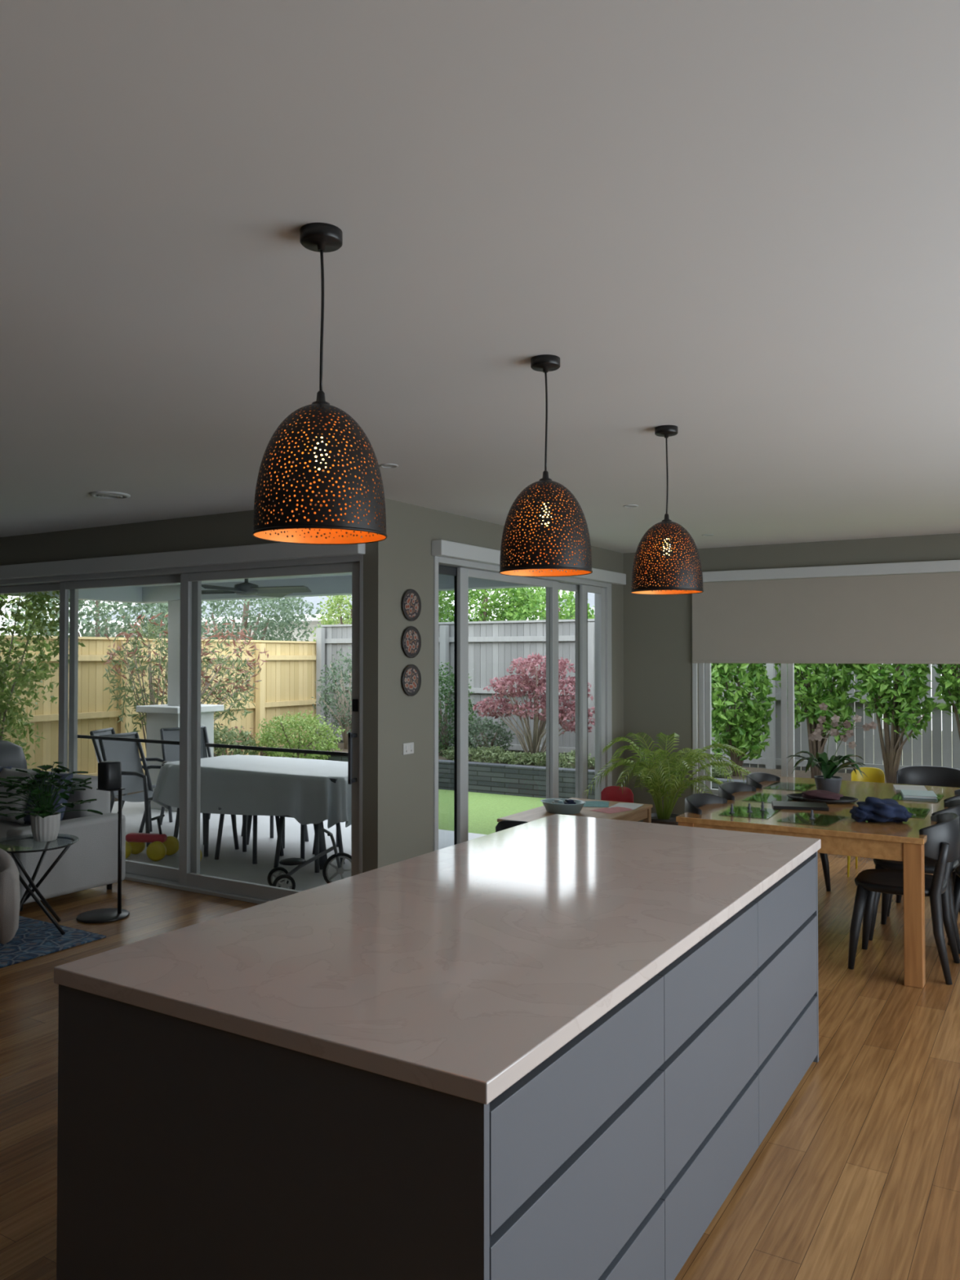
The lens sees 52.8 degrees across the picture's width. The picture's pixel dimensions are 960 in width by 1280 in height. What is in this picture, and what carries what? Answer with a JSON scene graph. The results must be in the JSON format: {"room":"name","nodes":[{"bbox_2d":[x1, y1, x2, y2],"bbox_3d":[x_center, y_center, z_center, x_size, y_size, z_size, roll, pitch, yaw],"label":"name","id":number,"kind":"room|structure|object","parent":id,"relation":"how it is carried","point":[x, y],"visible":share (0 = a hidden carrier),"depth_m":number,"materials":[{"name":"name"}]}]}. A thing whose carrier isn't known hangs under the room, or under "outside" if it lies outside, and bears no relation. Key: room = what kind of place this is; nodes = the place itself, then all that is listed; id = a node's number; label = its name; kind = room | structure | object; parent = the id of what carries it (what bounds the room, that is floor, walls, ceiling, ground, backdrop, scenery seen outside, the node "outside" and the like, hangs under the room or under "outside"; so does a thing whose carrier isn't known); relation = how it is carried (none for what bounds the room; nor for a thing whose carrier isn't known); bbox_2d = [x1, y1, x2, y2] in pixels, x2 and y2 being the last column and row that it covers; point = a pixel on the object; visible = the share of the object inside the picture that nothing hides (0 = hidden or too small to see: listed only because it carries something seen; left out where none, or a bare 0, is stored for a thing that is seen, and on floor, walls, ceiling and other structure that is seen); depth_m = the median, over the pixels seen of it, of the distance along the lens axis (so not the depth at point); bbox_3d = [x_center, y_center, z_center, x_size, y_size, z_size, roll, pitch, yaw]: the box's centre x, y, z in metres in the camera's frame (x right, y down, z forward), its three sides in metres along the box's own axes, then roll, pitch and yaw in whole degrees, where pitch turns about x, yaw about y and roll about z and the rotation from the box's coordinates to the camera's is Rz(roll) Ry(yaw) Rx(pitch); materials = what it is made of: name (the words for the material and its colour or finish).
{"room":"open-plan kitchen","nodes":[
{"label":"open-plan kitchen","id":0,"kind":"room"},
{"bbox_2d":[0,503,361,565],"bbox_3d":[-3.067,0.469,7.665,5.570,2.690,0.200,-1,-1,31],"label":"wall","id":1,"kind":"structure","parent":0,"point":[234,528],"depth_m":7.28,"materials":[{"name":"beige paint"}]},
{"bbox_2d":[0,554,363,904],"bbox_3d":[-2.734,0.640,7.440,4.770,2.340,0.230,-1,-1,31],"label":"door","id":2,"kind":"structure","parent":1,"relation":"in","point":[188,877],"depth_m":7.03,"materials":[{"name":"metal"}]},
{"bbox_2d":[0,536,365,579],"bbox_3d":[-2.917,-0.575,7.430,5.090,0.110,0.075,-1,-1,31],"label":"trim","id":3,"kind":"structure","parent":1,"relation":"attached to","point":[273,551],"depth_m":6.91,"materials":[{"name":"white paint"}]},
{"bbox_2d":[111,800,486,891],"bbox_3d":[-2.345,1.908,9.015,5.770,0.100,2.900,-1,-1,31],"label":"floor","id":4,"kind":"structure","parent":0,"point":[232,864],"depth_m":8.65,"materials":[{"name":"concrete"}]},
{"bbox_2d":[0,740,27,768],"bbox_3d":[-4.698,1.394,9.171,0.743,0.908,0.564,-1,-1,31],"label":"barbecue","id":5,"kind":"object","parent":4,"relation":"on","point":[12,754],"visible":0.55,"depth_m":9.09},
{"bbox_2d":[0,591,85,769],"bbox_3d":[-5.053,0.339,9.555,1.620,2.991,2.051,-1,-1,31],"label":"tree","id":6,"kind":"object","parent":4,"relation":"on","point":[21,680],"visible":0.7,"depth_m":9.79,"materials":[{"name":"green plant"}]},
{"bbox_2d":[97,732,161,847],"bbox_3d":[-3.146,1.374,9.035,0.645,0.979,0.576,0,-1,23],"label":"outdoor chair","id":7,"kind":"object","parent":4,"relation":"on","point":[134,779],"visible":0.64,"depth_m":9.15,"materials":[{"name":"grey"}]},
{"bbox_2d":[89,727,172,831],"bbox_3d":[-3.496,1.386,9.696,0.645,0.979,0.576,0,-1,3],"label":"outdoor chair","id":8,"kind":"object","parent":4,"relation":"on","point":[110,731],"visible":0.31,"depth_m":9.63,"materials":[{"name":"grey"}]},
{"bbox_2d":[125,813,178,861],"bbox_3d":[-2.832,1.667,8.201,0.470,0.351,0.290,0,-1,8],"label":"toy","id":9,"kind":"object","parent":4,"relation":"on","point":[162,845],"visible":0.87,"depth_m":8.16,"materials":[{"name":"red plastic"}]},
{"bbox_2d":[136,600,223,811],"bbox_3d":[-3.398,0.722,10.967,0.680,2.340,0.680,-1,-1,31],"label":"pillar","id":10,"kind":"structure","parent":4,"relation":"on","point":[158,717],"depth_m":10.86,"materials":[{"name":"paint"}]},
{"bbox_2d":[0,573,539,603],"bbox_3d":[-2.336,-0.633,8.977,5.670,0.300,2.770,-1,-1,31],"label":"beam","id":11,"kind":"structure","parent":10,"relation":"on","point":[329,585],"depth_m":10.36,"materials":[{"name":"paint"}]},
{"bbox_2d":[134,572,351,586],"bbox_3d":[-2.388,-0.695,8.893,5.670,0.060,2.570,-1,-1,31],"label":"ceiling","id":12,"kind":"structure","parent":11,"relation":"attached to","point":[348,573],"depth_m":10.20,"materials":[{"name":"paint"}]},
{"bbox_2d":[201,578,311,597],"bbox_3d":[-2.245,-0.543,9.289,1.068,0.230,1.068,0,-1,-22],"label":"ceiling fan","id":13,"kind":"object","parent":12,"relation":"hanging from","point":[246,588],"visible":0.74,"depth_m":9.19,"materials":[{"name":"metal"}]},
{"bbox_2d":[159,725,236,825],"bbox_3d":[-2.869,1.387,9.773,0.576,0.979,0.645,1,-1,-41],"label":"outdoor chair","id":14,"kind":"object","parent":4,"relation":"on","point":[171,753],"visible":0.23,"depth_m":9.91,"materials":[{"name":"grey"}]},
{"bbox_2d":[173,808,239,856],"bbox_3d":[-2.412,1.630,8.498,0.436,0.442,0.396,-1,-1,31],"label":"stool","id":15,"kind":"object","parent":4,"relation":"on","point":[205,815],"visible":0.56,"depth_m":8.45,"materials":[{"name":"grey"}]},
{"bbox_2d":[214,807,284,863],"bbox_3d":[-1.953,1.624,8.194,0.436,0.442,0.396,0,-1,26],"label":"stool","id":16,"kind":"object","parent":4,"relation":"on","point":[222,815],"visible":0.48,"depth_m":8.12,"materials":[{"name":"grey"}]},
{"bbox_2d":[161,764,337,869],"bbox_3d":[-1.745,1.481,8.480,2.000,0.756,0.920,-1,-1,31],"label":"outdoor table","id":17,"kind":"object","parent":4,"relation":"on","point":[322,859],"visible":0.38,"depth_m":7.76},
{"bbox_2d":[152,754,351,828],"bbox_3d":[-1.748,1.296,8.488,2.359,0.406,1.245,-1,-1,31],"label":"tablecloth","id":18,"kind":"object","parent":17,"relation":"on","point":[302,789],"visible":0.74,"depth_m":7.97,"materials":[{"name":"white fabric"}]},
{"bbox_2d":[246,815,308,848],"bbox_3d":[-1.853,1.635,8.836,0.436,0.442,0.396,0,-1,26],"label":"stool","id":19,"kind":"object","parent":4,"relation":"on","point":[250,817],"visible":0.2,"depth_m":8.76,"materials":[{"name":"grey"}]},
{"bbox_2d":[273,815,344,872],"bbox_3d":[-1.387,1.619,7.873,0.436,0.442,0.396,0,-1,26],"label":"stool","id":20,"kind":"object","parent":4,"relation":"on","point":[282,817],"visible":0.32,"depth_m":7.80,"materials":[{"name":"grey"}]},
{"bbox_2d":[266,827,351,889],"bbox_3d":[-1.205,1.608,7.043,0.640,0.431,0.300,0,-1,-20],"label":"tricycle","id":21,"kind":"object","parent":4,"relation":"on","point":[281,881],"visible":0.74,"depth_m":7.06,"materials":[{"name":"black metal"}]},
{"bbox_2d":[0,0,959,553],"bbox_3d":[-1.255,-0.994,4.392,12.500,0.120,11.760,-1,-1,31],"label":"ceiling","id":22,"kind":"structure","parent":0,"point":[734,225],"depth_m":2.41,"materials":[{"name":"paint"}]},
{"bbox_2d":[88,491,130,499],"bbox_3d":[-2.302,-0.897,6.014,0.240,0.016,0.240,-1,-1,31],"label":"ceiling vent","id":23,"kind":"object","parent":22,"relation":"in","point":[104,495],"visible":1,"depth_m":5.97,"materials":[{"name":"white paint"}]},
{"bbox_2d":[252,222,387,544],"bbox_3d":[-0.377,-0.607,2.291,0.315,0.727,0.315,0,-1,15],"label":"pendant light","id":24,"kind":"object","parent":22,"relation":"hanging from","point":[321,421],"visible":1,"depth_m":2.19,"materials":[{"name":"black metal"}]},
{"bbox_2d":[498,354,592,577],"bbox_3d":[0.222,-0.590,3.273,0.315,0.727,0.315,0,-1,-12],"label":"pendant light","id":25,"kind":"object","parent":22,"relation":"hanging from","point":[521,531],"visible":1,"depth_m":3.17,"materials":[{"name":"black metal"}]},
{"bbox_2d":[630,425,703,595],"bbox_3d":[0.821,-0.572,4.254,0.315,0.727,0.315,0,-1,10],"label":"pendant light","id":26,"kind":"object","parent":22,"relation":"hanging from","point":[650,564],"visible":1,"depth_m":4.15,"materials":[{"name":"black metal"}]},
{"bbox_2d":[0,853,959,1279],"bbox_3d":[-1.255,1.806,4.343,12.500,0.100,11.760,-1,-1,31],"label":"floor","id":27,"kind":"structure","parent":0,"point":[856,1176],"depth_m":3.49,"materials":[{"name":"brown wood"}]},
{"bbox_2d":[0,915,106,968],"bbox_3d":[-4.255,1.767,5.321,2.960,0.012,2.900,-1,-1,31],"label":"area rug","id":28,"kind":"object","parent":27,"relation":"on","point":[33,938],"visible":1,"depth_m":5.68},
{"bbox_2d":[0,848,20,944],"bbox_3d":[-2.913,1.451,5.311,0.704,0.620,0.616,0,-1,-23],"label":"armchair","id":29,"kind":"object","parent":28,"relation":"on","point":[10,894],"visible":1,"depth_m":5.28,"materials":[{"name":"beige fabric"}]},
{"bbox_2d":[0,835,75,934],"bbox_3d":[-2.723,1.499,5.878,0.520,0.549,0.520,-1,-1,31],"label":"side table","id":30,"kind":"object","parent":28,"relation":"on","point":[28,891],"visible":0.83,"depth_m":5.86,"materials":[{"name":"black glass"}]},
{"bbox_2d":[0,761,102,841],"bbox_3d":[-2.675,0.988,5.916,0.565,0.472,0.638,-1,-1,31],"label":"potted plant","id":31,"kind":"object","parent":30,"relation":"on","point":[45,823],"visible":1,"depth_m":5.87,"materials":[{"name":"green plant"}]},
{"bbox_2d":[0,767,125,911],"bbox_3d":[-3.645,1.405,7.181,2.070,0.800,0.900,-1,-1,31],"label":"sofa","id":32,"kind":"object","parent":27,"relation":"on","point":[91,861],"visible":0.66,"depth_m":6.69,"materials":[{"name":"grey fabric"}]},
{"bbox_2d":[0,820,31,850],"bbox_3d":[-3.394,1.425,6.892,0.920,0.170,0.670,-1,-1,31],"label":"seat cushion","id":33,"kind":"object","parent":32,"relation":"on","point":[5,826],"depth_m":6.92,"materials":[{"name":"grey fabric"}]},
{"bbox_2d":[0,767,36,824],"bbox_3d":[-3.436,1.144,7.116,0.400,0.376,0.197,0,-1,26],"label":"throw cushion","id":34,"kind":"object","parent":32,"relation":"on","point":[6,772],"visible":0.44,"depth_m":7.04,"materials":[{"name":"grey fabric"}]},
{"bbox_2d":[23,770,73,824],"bbox_3d":[-3.104,1.141,6.949,0.400,0.382,0.186,-1,-1,31],"label":"throw cushion","id":35,"kind":"object","parent":32,"relation":"on","point":[27,820],"visible":0.28,"depth_m":6.88,"materials":[{"name":"fabric"}]},
{"bbox_2d":[76,787,129,923],"bbox_3d":[-2.436,1.378,6.255,0.320,0.822,0.320,-1,-1,31],"label":"speaker stand","id":36,"kind":"object","parent":27,"relation":"on","point":[111,914],"visible":0.98,"depth_m":6.27,"materials":[{"name":"black metal"}]},
{"bbox_2d":[97,760,121,790],"bbox_3d":[-2.416,0.881,6.305,0.124,0.175,0.124,-1,-1,31],"label":"speaker","id":37,"kind":"object","parent":36,"relation":"on","point":[109,772],"visible":1,"depth_m":6.26},
{"bbox_2d":[56,851,818,1279],"bbox_3d":[0.186,1.296,3.198,1.224,0.880,2.690,-1,-1,31],"label":"kitchen island","id":38,"kind":"object","parent":27,"relation":"on","point":[187,1150],"visible":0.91,"depth_m":2.15,"materials":[{"name":"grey laminate"}]},
{"bbox_2d":[53,813,821,1104],"bbox_3d":[0.189,0.836,3.204,1.240,0.040,2.710,-1,-1,31],"label":"benchtop","id":39,"kind":"object","parent":38,"relation":"on","point":[458,970],"visible":1,"depth_m":2.49,"materials":[{"name":"stone"}]},
{"bbox_2d":[495,820,528,831],"bbox_3d":[0.289,1.513,6.686,0.302,0.572,0.324,0,-1,20],"label":"chair","id":40,"kind":"object","parent":27,"relation":"on","point":[504,824],"visible":0.06,"depth_m":6.56,"materials":[{"name":"black plastic"}]},
{"bbox_2d":[497,797,653,822],"bbox_3d":[0.753,1.559,7.387,0.720,0.500,1.240,-1,-1,31],"label":"table","id":41,"kind":"object","parent":27,"relation":"on","point":[643,812],"visible":0.2,"depth_m":7.32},
{"bbox_2d":[540,798,586,813],"bbox_3d":[0.632,1.267,7.349,0.364,0.083,0.280,-1,-1,31],"label":"bowl","id":42,"kind":"object","parent":41,"relation":"on","point":[556,808],"visible":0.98,"depth_m":7.25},
{"bbox_2d":[590,806,631,813],"bbox_3d":[1.017,1.307,7.441,0.296,0.004,0.210,1,-1,-41],"label":"paper sheet","id":43,"kind":"object","parent":41,"relation":"on","point":[617,809],"visible":1,"depth_m":7.43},
{"bbox_2d":[600,786,633,802],"bbox_3d":[1.106,1.538,8.158,0.302,0.572,0.324,-1,-1,35],"label":"chair","id":44,"kind":"object","parent":27,"relation":"on","point":[614,793],"visible":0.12,"depth_m":8.29,"materials":[{"name":"red plastic"}]},
{"bbox_2d":[582,732,751,825],"bbox_3d":[1.651,1.325,8.201,1.415,0.996,1.483,-1,-1,31],"label":"potted palm","id":45,"kind":"object","parent":27,"relation":"on","point":[650,776],"visible":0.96,"depth_m":8.24,"materials":[{"name":"plant"}]},
{"bbox_2d":[684,793,727,814],"bbox_3d":[1.506,1.366,5.794,0.531,0.836,0.490,-1,-1,31],"label":"dining chair","id":46,"kind":"object","parent":27,"relation":"on","point":[692,802],"visible":0.12,"depth_m":6.00,"materials":[{"name":"black plastic"}]},
{"bbox_2d":[718,782,755,799],"bbox_3d":[1.845,1.376,6.349,0.531,0.836,0.490,-1,-1,31],"label":"dining chair","id":47,"kind":"object","parent":27,"relation":"on","point":[726,789],"visible":0.09,"depth_m":6.56,"materials":[{"name":"black plastic"}]},
{"bbox_2d":[746,772,831,891],"bbox_3d":[2.183,1.386,6.904,0.531,0.836,0.490,-1,-1,31],"label":"dining chair","id":48,"kind":"object","parent":27,"relation":"on","point":[753,779],"visible":0.15,"depth_m":6.93,"materials":[{"name":"black plastic"}]},
{"bbox_2d":[675,776,959,988],"bbox_3d":[2.266,1.408,6.173,1.310,0.760,2.220,-1,-1,31],"label":"dining table","id":49,"kind":"object","parent":27,"relation":"on","point":[903,842],"visible":0.64,"depth_m":5.34,"materials":[{"name":"wood"}]},
{"bbox_2d":[771,800,829,810],"bbox_3d":[1.956,1.014,5.913,0.320,0.019,0.220,0,-1,14],"label":"placemat","id":50,"kind":"object","parent":49,"relation":"on","point":[807,806],"visible":1,"depth_m":5.84,"materials":[{"name":"black plastic"}]},
{"bbox_2d":[786,793,858,804],"bbox_3d":[2.184,1.015,6.172,0.440,0.026,0.280,-1,-1,31],"label":"serving tray","id":51,"kind":"object","parent":49,"relation":"on","point":[843,800],"visible":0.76,"depth_m":6.11,"materials":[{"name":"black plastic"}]},
{"bbox_2d":[800,789,843,800],"bbox_3d":[2.184,0.991,6.170,0.258,0.067,0.158,-1,-1,31],"label":"pile","id":52,"kind":"object","parent":51,"relation":"on","point":[811,794],"visible":0.98,"depth_m":6.13,"materials":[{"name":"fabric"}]},
{"bbox_2d":[786,702,877,793],"bbox_3d":[2.337,0.726,6.472,0.562,0.614,0.505,-1,-1,31],"label":"potted orchid","id":53,"kind":"object","parent":49,"relation":"on","point":[828,781],"visible":0.95,"depth_m":6.50,"materials":[{"name":"green plant"}]},
{"bbox_2d":[849,796,912,822],"bbox_3d":[2.235,0.950,5.391,0.319,0.152,0.232,-1,-1,31],"label":"cloth bundle","id":54,"kind":"object","parent":49,"relation":"on","point":[873,809],"visible":1,"depth_m":5.34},
{"bbox_2d":[893,784,927,792],"bbox_3d":[2.966,1.028,6.666,0.200,0.018,0.280,0,-1,20],"label":"book","id":55,"kind":"object","parent":49,"relation":"on","point":[897,788],"visible":0.8,"depth_m":6.64,"materials":[{"name":"white paper"}]},
{"bbox_3d":[2.861,1.027,6.321,0.280,0.006,0.380,-1,-1,31],"label":"placemat","id":56,"kind":"object","parent":49,"relation":"on","visible":0},
{"bbox_2d":[900,789,937,799],"bbox_3d":[2.887,1.016,6.364,0.200,0.018,0.280,0,-1,20],"label":"book","id":57,"kind":"object","parent":56,"relation":"on","point":[907,793],"visible":1,"depth_m":6.28,"materials":[{"name":"white paper"}]},
{"bbox_2d":[847,767,884,876],"bbox_3d":[2.990,1.408,7.486,0.245,0.811,0.372,-1,-1,31],"label":"chair","id":58,"kind":"object","parent":27,"relation":"on","point":[873,774],"visible":0.23,"depth_m":7.63,"materials":[{"name":"yellow plastic"}]},
{"bbox_2d":[848,812,959,985],"bbox_3d":[2.319,1.357,5.263,0.531,0.836,0.490,-1,-1,31],"label":"dining chair","id":59,"kind":"object","parent":27,"relation":"on","point":[942,845],"visible":0.92,"depth_m":5.16,"materials":[{"name":"black wood"}]},
{"bbox_2d":[868,799,959,953],"bbox_3d":[2.636,1.366,5.783,0.531,0.836,0.490,-1,-1,33],"label":"dining chair","id":60,"kind":"object","parent":27,"relation":"on","point":[953,805],"visible":0.37,"depth_m":5.71,"materials":[{"name":"black wood"}]},
{"bbox_2d":[887,789,959,916],"bbox_3d":[2.960,1.375,6.312,0.531,0.836,0.490,-1,-1,33],"label":"dining chair","id":61,"kind":"object","parent":27,"relation":"on","point":[957,791],"visible":0.09,"depth_m":6.25,"materials":[{"name":"black wood"}]},
{"bbox_2d":[896,765,959,787],"bbox_3d":[3.401,1.392,7.280,0.490,0.836,0.531,0,-1,26],"label":"dining chair","id":62,"kind":"object","parent":27,"relation":"on","point":[930,775],"visible":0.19,"depth_m":7.50,"materials":[{"name":"black plastic"}]},
{"bbox_2d":[947,866,959,945],"bbox_3d":[2.948,1.359,5.393,0.531,0.836,0.490,0,-1,11],"label":"dining chair","id":63,"kind":"object","parent":27,"relation":"on","point":[957,885],"visible":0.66,"depth_m":5.59,"materials":[{"name":"black plastic"}]},
{"bbox_2d":[362,497,623,872],"bbox_3d":[0.380,0.472,7.851,0.120,2.690,4.110,-1,-1,31],"label":"wall","id":64,"kind":"structure","parent":0,"point":[397,788],"depth_m":6.29,"materials":[{"name":"beige paint"}]},
{"bbox_2d":[402,664,421,696],"bbox_3d":[-0.454,0.265,6.354,0.021,0.210,0.210,-1,-1,31],"label":"decorative plate","id":65,"kind":"object","parent":64,"relation":"attached to","point":[411,678],"visible":1,"depth_m":6.36,"materials":[{"name":"ceramic"}]},
{"bbox_2d":[402,626,421,657],"bbox_3d":[-0.454,0.014,6.358,0.021,0.210,0.210,-1,-1,31],"label":"decorative plate","id":66,"kind":"object","parent":64,"relation":"attached to","point":[411,640],"visible":1,"depth_m":6.36,"materials":[{"name":"ceramic"}]},
{"bbox_2d":[402,589,421,621],"bbox_3d":[-0.454,-0.229,6.362,0.021,0.210,0.210,-1,-1,31],"label":"decorative plate","id":67,"kind":"object","parent":64,"relation":"attached to","point":[411,602],"visible":1,"depth_m":6.36,"materials":[{"name":"ceramic"}]},
{"bbox_2d":[433,555,612,851],"bbox_3d":[0.413,0.628,7.892,0.132,2.380,2.980,-1,-1,31],"label":"door","id":68,"kind":"structure","parent":64,"relation":"in","point":[461,570],"depth_m":8.23,"materials":[{"name":"metal"}]},
{"bbox_2d":[431,539,626,585],"bbox_3d":[0.535,-0.604,7.927,0.085,0.105,3.190,-1,-1,31],"label":"trim","id":69,"kind":"structure","parent":64,"relation":"attached to","point":[440,548],"depth_m":6.99,"materials":[{"name":"white paint"}]},
{"bbox_2d":[651,813,679,825],"bbox_3d":[1.590,1.676,8.374,0.360,0.300,0.360,-1,-1,31],"label":"pot","id":70,"kind":"object","parent":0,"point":[656,818],"depth_m":8.32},
{"bbox_2d":[623,533,959,822],"bbox_3d":[4.271,0.471,7.766,6.610,2.690,0.200,-1,-1,31],"label":"wall","id":71,"kind":"structure","parent":0,"point":[658,628],"depth_m":9.12,"materials":[{"name":"beige paint"}]},
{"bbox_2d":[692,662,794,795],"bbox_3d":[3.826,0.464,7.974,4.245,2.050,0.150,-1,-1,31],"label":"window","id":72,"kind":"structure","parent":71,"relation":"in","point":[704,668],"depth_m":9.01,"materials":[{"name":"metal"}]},
{"bbox_2d":[692,572,959,663],"bbox_3d":[3.763,-0.177,7.915,4.180,0.746,0.018,-1,-1,31],"label":"roller blind","id":73,"kind":"object","parent":71,"relation":"attached to","point":[907,618],"visible":0.97,"depth_m":8.35,"materials":[{"name":"beige fabric"}]},
{"bbox_2d":[702,560,959,582],"bbox_3d":[3.802,-0.600,7.901,4.330,0.095,0.090,-1,-1,31],"label":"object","id":74,"kind":"structure","parent":71,"relation":"attached to","point":[946,566],"depth_m":8.31,"materials":[{"name":"white paint"}]},
{"label":"outside","id":75,"kind":"structure","parent":0,"visible":0},
{"bbox_2d":[724,728,952,768],"bbox_3d":[2.793,2.003,6.462,30.000,0.180,38.000,-1,-1,31],"label":"ground","id":76,"kind":"structure","parent":75,"point":[882,729],"depth_m":18.09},
{"bbox_2d":[0,596,168,638],"bbox_3d":[-5.819,0.507,14.649,2.296,3.192,3.081,-1,-1,35],"label":"tree","id":77,"kind":"object","parent":76,"relation":"on","point":[97,606],"visible":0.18,"depth_m":14.27,"materials":[{"name":"green plant"}]},
{"bbox_2d":[110,791,143,801],"bbox_3d":[-4.402,1.908,11.911,0.740,0.200,5.400,-1,-1,31],"label":"garden bed","id":78,"kind":"object","parent":76,"relation":"on","point":[116,798],"visible":0.02,"depth_m":11.55,"materials":[{"name":"green plant"}]},
{"bbox_2d":[101,612,268,748],"bbox_3d":[-3.754,0.763,11.998,1.448,2.230,2.026,-1,-1,31],"label":"shrub","id":79,"kind":"object","parent":78,"relation":"in","point":[135,650],"visible":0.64,"depth_m":11.89,"materials":[{"name":"green plant"}]},
{"bbox_2d":[213,724,265,756],"bbox_3d":[-3.465,1.512,13.014,1.050,0.762,1.037,-1,-1,31],"label":"shrub","id":80,"kind":"object","parent":78,"relation":"on","point":[238,740],"visible":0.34,"depth_m":12.89,"materials":[{"name":"green plant"}]},
{"bbox_2d":[0,635,316,776],"bbox_3d":[-5.463,0.957,11.006,0.190,2.030,11.122,-1,-1,31],"label":"fence","id":81,"kind":"object","parent":76,"relation":"on","point":[287,683],"visible":0.42,"depth_m":12.42,"materials":[{"name":"brown wood"}]},
{"bbox_2d":[142,596,324,641],"bbox_3d":[-4.556,0.371,17.853,3.314,3.584,3.253,0,-1,-16],"label":"tree","id":82,"kind":"object","parent":76,"relation":"on","point":[285,612],"visible":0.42,"depth_m":17.46,"materials":[{"name":"green plant"}]},
{"bbox_2d":[78,595,472,641],"bbox_3d":[-5.717,0.319,26.861,10.350,3.900,6.100,-1,-1,31],"label":"tree","id":83,"kind":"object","parent":76,"relation":"on","point":[314,622],"visible":0.03,"depth_m":23.68,"materials":[{"name":"green plant"}]},
{"bbox_2d":[311,595,351,641],"bbox_3d":[-2.523,0.411,19.626,1.800,3.551,1.786,-1,-1,31],"label":"tree","id":84,"kind":"object","parent":76,"relation":"on","point":[336,599],"visible":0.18,"depth_m":19.36,"materials":[{"name":"green plant"}]},
{"bbox_2d":[438,789,546,835],"bbox_3d":[3.249,1.908,8.746,15.600,0.090,2.468,-1,-1,31],"label":"lawn","id":85,"kind":"structure","parent":76,"relation":"on","point":[484,809],"depth_m":10.96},
{"bbox_2d":[247,710,346,759],"bbox_3d":[-2.515,1.463,13.095,1.375,1.033,1.133,-1,-1,34],"label":"shrub","id":86,"kind":"object","parent":85,"relation":"on","point":[267,738],"visible":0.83,"depth_m":12.98,"materials":[{"name":"green plant"}]},
{"bbox_2d":[438,586,594,653],"bbox_3d":[0.182,0.321,16.683,4.069,3.669,2.065,-1,-1,31],"label":"tree","id":87,"kind":"object","parent":76,"relation":"on","point":[523,602],"visible":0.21,"depth_m":16.16,"materials":[{"name":"green plant"}]},
{"bbox_2d":[295,752,746,799],"bbox_3d":[3.939,1.748,9.880,15.600,0.450,0.180,-1,-1,31],"label":"wall","id":88,"kind":"structure","parent":76,"relation":"on","point":[523,780],"depth_m":11.94,"materials":[{"name":"brick"}]},
{"bbox_2d":[259,742,886,782],"bbox_3d":[4.031,1.773,10.749,16.350,0.430,1.399,-1,-1,31],"label":"garden bed","id":89,"kind":"object","parent":76,"relation":"on","point":[846,776],"visible":0.11,"depth_m":11.60,"materials":[{"name":"green plant"}]},
{"bbox_2d":[311,647,351,749],"bbox_3d":[-1.976,0.887,14.404,1.183,1.569,0.984,-1,-1,31],"label":"shrub","id":90,"kind":"object","parent":89,"relation":"on","point":[344,721],"visible":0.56,"depth_m":14.36,"materials":[{"name":"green plant"}]},
{"bbox_2d":[438,662,477,756],"bbox_3d":[-0.488,1.001,13.486,0.973,1.395,0.893,0,-1,26],"label":"shrub","id":91,"kind":"object","parent":89,"relation":"on","point":[444,737],"visible":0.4,"depth_m":13.40,"materials":[{"name":"green plant"}]},
{"bbox_2d":[468,715,515,758],"bbox_3d":[0.100,1.356,13.236,0.819,0.651,0.668,-1,-1,31],"label":"shrub","id":92,"kind":"object","parent":89,"relation":"on","point":[482,728],"visible":0.73,"depth_m":13.19,"materials":[{"name":"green plant"}]},
{"bbox_2d":[472,653,595,758],"bbox_3d":[0.684,0.894,12.516,1.731,1.487,0.919,-1,-1,31],"label":"maple","id":93,"kind":"object","parent":89,"relation":"on","point":[500,686],"visible":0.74,"depth_m":12.47,"materials":[{"name":"pink plant"}]},
{"bbox_2d":[440,745,735,777],"bbox_3d":[1.198,1.510,11.969,3.972,0.311,0.556,-1,-1,31],"label":"ground cover","id":94,"kind":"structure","parent":89,"relation":"on","point":[509,757],"depth_m":12.27,"materials":[{"name":"green plant"}]},
{"bbox_2d":[711,662,777,776],"bbox_3d":[2.901,0.614,11.144,1.025,1.996,0.831,-1,-1,31],"label":"shrub","id":95,"kind":"object","parent":89,"relation":"on","point":[741,732],"visible":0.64,"depth_m":10.96,"materials":[{"name":"green plant"}]},
{"bbox_2d":[771,663,857,778],"bbox_3d":[3.693,0.510,10.755,0.984,2.186,0.825,-1,-1,31],"label":"shrub","id":96,"kind":"object","parent":89,"relation":"on","point":[834,698],"visible":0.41,"depth_m":10.61,"materials":[{"name":"green plant"}]},
{"bbox_2d":[846,663,937,783],"bbox_3d":[4.334,0.541,10.267,0.975,2.106,0.845,-1,-1,31],"label":"shrub","id":97,"kind":"object","parent":89,"relation":"on","point":[904,693],"visible":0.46,"depth_m":10.15,"materials":[{"name":"green plant"}]},
{"bbox_2d":[930,663,959,739],"bbox_3d":[5.030,0.502,9.949,0.992,2.177,0.853,-1,-1,31],"label":"shrub","id":98,"kind":"object","parent":89,"relation":"on","point":[949,672],"visible":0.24,"depth_m":9.97,"materials":[{"name":"green plant"}]},
{"bbox_2d":[315,618,959,775],"bbox_3d":[4.858,0.725,11.147,17.466,2.100,0.190,-1,-1,31],"label":"fence","id":99,"kind":"object","parent":76,"relation":"on","point":[493,646],"visible":0.14,"depth_m":13.45,"materials":[{"name":"wood"}]},
{"bbox_2d":[533,592,864,745],"bbox_3d":[5.395,0.186,22.130,7.050,4.000,6.600,-1,-1,31],"label":"house","id":100,"kind":"structure","parent":76,"relation":"on","point":[590,595],"depth_m":21.00,"materials":[{"name":"grey tile"}]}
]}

